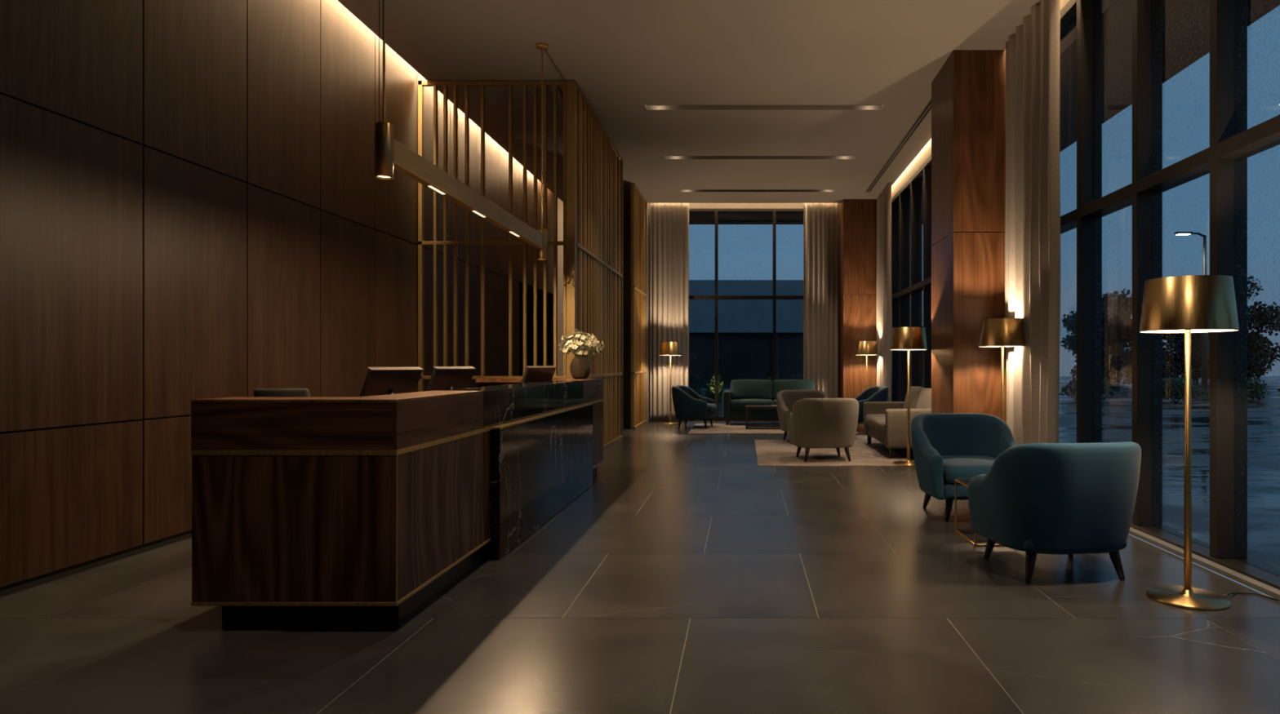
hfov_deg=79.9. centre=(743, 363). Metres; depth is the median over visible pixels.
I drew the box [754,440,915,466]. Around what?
rug
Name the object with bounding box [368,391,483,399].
countertop
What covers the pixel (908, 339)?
floor lamp
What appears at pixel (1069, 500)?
armchair
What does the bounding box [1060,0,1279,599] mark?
window
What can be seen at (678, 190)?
channel
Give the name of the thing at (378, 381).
monitor
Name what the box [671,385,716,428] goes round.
armchair
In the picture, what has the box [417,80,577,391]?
slatted screen
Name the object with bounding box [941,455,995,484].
seat cushion
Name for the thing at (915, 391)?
cushion
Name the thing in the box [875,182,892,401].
curtain
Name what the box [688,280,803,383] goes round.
building
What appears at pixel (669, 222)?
curtain
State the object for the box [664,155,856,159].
channel
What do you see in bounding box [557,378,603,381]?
countertop
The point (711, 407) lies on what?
seat cushion
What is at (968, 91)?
wall column
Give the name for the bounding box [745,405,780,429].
coffee table
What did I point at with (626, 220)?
door
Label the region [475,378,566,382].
countertop
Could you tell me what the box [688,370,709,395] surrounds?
bush
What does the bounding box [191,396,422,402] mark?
countertop
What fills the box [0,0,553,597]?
wall
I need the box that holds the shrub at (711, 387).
[703,373,724,403]
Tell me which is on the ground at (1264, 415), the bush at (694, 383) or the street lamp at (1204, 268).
the street lamp at (1204, 268)
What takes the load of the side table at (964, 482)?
on the floor
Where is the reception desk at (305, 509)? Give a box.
[191,378,603,622]
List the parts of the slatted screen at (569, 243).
post, rail, rail, rail, corner post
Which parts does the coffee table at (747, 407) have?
leg, floor rail, floor rail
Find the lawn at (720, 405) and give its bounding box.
[696,391,724,416]
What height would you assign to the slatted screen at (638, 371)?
4.495 m
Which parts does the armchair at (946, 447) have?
leg, leg, seat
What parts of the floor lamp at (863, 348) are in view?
lamp shade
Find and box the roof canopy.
[688,0,1279,224]
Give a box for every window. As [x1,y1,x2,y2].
[661,208,803,421]
[891,155,931,401]
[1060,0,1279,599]
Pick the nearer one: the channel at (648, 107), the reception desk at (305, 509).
the reception desk at (305, 509)
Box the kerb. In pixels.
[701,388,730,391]
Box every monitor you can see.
[359,367,422,396]
[426,366,475,391]
[520,365,556,383]
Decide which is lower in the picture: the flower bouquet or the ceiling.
the flower bouquet
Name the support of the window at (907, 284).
in the wall at (1071, 35)
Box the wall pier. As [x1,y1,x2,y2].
[838,199,876,423]
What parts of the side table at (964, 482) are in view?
leg, leg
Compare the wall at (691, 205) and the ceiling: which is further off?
the wall at (691, 205)
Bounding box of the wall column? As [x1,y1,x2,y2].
[931,48,1006,423]
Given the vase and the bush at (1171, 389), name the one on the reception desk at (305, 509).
the vase
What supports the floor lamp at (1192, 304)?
on the floor
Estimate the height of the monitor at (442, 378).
0.428 m
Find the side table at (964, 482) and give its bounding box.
[955,477,1004,546]
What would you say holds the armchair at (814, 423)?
on the rug at (769, 452)
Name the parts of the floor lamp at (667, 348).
lamp shade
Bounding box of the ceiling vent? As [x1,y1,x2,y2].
[865,98,931,191]
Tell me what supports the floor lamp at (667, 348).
on the floor
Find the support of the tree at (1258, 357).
on the ground at (1264, 415)
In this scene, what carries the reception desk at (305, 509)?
on the floor
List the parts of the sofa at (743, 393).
arm, frame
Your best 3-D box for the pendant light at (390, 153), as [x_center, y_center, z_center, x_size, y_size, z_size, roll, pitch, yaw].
[-2.090,-2.189,6.103,0.132,2.219,3.567,0,0,0]
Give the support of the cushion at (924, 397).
on the sofa at (886, 422)
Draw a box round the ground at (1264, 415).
[698,376,1279,571]
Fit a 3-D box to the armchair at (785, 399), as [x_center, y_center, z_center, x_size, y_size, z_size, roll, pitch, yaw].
[0.935,0.805,11.581,0.827,0.782,0.812,0,0,-10]
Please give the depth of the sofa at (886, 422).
9.88 m
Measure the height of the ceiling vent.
0.006 m
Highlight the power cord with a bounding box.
[1223,592,1279,601]
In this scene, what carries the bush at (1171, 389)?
on the ground at (1264, 415)
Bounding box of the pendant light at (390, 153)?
[374,0,548,260]
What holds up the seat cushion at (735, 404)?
on the sofa at (743, 393)
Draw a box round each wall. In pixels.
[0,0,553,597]
[551,197,647,422]
[647,203,839,422]
[891,0,1115,198]
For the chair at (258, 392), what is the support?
on the floor
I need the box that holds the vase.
[569,355,591,378]
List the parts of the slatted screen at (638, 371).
backing panel, rail, rail, rail, rail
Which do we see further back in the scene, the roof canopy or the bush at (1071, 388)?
the bush at (1071, 388)
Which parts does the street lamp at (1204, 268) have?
arm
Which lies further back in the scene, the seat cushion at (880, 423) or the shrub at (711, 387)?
the shrub at (711, 387)
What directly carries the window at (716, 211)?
in the wall at (691, 205)
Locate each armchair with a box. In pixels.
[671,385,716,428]
[776,390,828,440]
[787,398,858,462]
[853,386,888,421]
[911,413,1017,521]
[968,441,1141,584]
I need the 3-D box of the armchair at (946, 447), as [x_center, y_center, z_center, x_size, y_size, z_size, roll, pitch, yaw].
[1.792,0.813,6.051,0.827,0.782,0.812,0,0,-5]
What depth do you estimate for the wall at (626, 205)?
15.40 m
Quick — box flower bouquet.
[559,328,604,358]
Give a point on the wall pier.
(857, 218)
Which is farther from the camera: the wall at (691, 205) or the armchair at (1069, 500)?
the wall at (691, 205)
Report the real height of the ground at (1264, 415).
0.070 m
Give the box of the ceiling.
[337,0,1039,203]
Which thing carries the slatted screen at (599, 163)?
on the floor
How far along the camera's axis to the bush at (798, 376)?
24.84 m
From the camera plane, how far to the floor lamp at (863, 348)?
14.36 m
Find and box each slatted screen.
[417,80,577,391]
[577,84,622,449]
[631,183,646,429]
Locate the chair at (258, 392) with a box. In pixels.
[253,388,309,396]
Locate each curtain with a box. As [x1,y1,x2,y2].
[650,203,688,421]
[803,203,838,398]
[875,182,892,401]
[1004,0,1060,445]
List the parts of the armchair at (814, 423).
leg, leg, seat, leg, leg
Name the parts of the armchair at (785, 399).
leg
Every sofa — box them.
[722,379,822,425]
[863,386,931,458]
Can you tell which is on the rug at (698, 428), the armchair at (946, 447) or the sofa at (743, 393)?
the sofa at (743, 393)
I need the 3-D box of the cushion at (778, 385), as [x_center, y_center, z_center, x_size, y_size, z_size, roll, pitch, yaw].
[0.990,0.537,15.170,0.844,0.443,0.273,0,0,0]
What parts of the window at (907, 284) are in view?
pane, pane, pane, pane, pane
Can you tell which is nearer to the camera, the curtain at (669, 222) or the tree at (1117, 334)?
the curtain at (669, 222)
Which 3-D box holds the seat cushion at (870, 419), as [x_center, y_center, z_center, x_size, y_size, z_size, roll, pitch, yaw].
[2.165,0.827,10.785,0.764,0.200,0.812,0,0,0]
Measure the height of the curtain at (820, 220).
4.578 m
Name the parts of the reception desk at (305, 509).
trim, panel, corner trim, trim, panel, return panel, panel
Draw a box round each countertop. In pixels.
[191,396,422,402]
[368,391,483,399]
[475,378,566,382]
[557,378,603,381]
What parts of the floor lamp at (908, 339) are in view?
lamp shade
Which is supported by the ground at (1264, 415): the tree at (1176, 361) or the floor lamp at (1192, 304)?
the tree at (1176, 361)
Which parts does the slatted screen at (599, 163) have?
rail, rail, rail, rail, post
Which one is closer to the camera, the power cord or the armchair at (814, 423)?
the power cord
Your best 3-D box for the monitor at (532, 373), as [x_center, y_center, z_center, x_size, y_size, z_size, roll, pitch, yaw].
[-2.058,0.236,7.479,0.174,0.428,0.420,0,0,24]
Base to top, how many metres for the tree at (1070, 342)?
5.488 m
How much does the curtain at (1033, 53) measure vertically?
4.578 m
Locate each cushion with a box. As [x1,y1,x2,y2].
[706,403,716,413]
[729,399,773,410]
[730,379,772,399]
[772,379,814,399]
[772,399,777,410]
[865,413,885,428]
[875,417,885,434]
[903,386,925,408]
[916,388,931,408]
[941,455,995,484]
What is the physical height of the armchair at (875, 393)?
0.782 m
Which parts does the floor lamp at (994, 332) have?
lamp shade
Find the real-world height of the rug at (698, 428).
0.008 m
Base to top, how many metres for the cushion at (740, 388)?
0.443 m
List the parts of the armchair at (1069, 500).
leg, leg, seat, leg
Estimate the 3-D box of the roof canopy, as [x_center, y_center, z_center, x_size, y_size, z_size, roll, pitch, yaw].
[-4.535,-3.410,2.950,18.930,0.220,29.900,0,0,0]
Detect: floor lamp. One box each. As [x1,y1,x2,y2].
[659,342,681,425]
[855,341,878,426]
[889,327,927,466]
[978,318,1025,422]
[1139,275,1239,610]
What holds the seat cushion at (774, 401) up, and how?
on the sofa at (743, 393)
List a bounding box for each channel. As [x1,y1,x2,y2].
[644,104,884,110]
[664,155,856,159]
[676,189,838,191]
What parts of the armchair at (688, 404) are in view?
leg, seat, leg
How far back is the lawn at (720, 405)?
22.20 m
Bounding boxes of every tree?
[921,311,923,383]
[1060,311,1128,379]
[1070,288,1173,385]
[1162,274,1263,384]
[1199,301,1279,380]
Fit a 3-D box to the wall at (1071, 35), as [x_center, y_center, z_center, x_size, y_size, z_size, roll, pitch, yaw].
[3.000,-3.390,6.650,0.400,0.520,18.500,0,0,0]
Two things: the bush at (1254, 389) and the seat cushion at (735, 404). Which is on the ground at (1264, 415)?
the bush at (1254, 389)
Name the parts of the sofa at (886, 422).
leg, frame, arm, leg, arm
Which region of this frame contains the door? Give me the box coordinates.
[622,217,631,422]
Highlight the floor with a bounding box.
[0,421,1279,713]
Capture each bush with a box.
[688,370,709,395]
[789,370,803,379]
[1059,377,1116,400]
[1162,376,1209,402]
[1247,377,1269,401]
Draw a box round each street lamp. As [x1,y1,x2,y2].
[1173,231,1206,275]
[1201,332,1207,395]
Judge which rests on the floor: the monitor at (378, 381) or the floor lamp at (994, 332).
the floor lamp at (994, 332)
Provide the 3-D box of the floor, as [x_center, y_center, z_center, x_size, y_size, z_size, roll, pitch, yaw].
[-0.950,1.300,6.650,7.300,0.200,18.500,0,0,0]
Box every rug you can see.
[688,423,858,433]
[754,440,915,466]
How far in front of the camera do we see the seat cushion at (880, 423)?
9.99 m

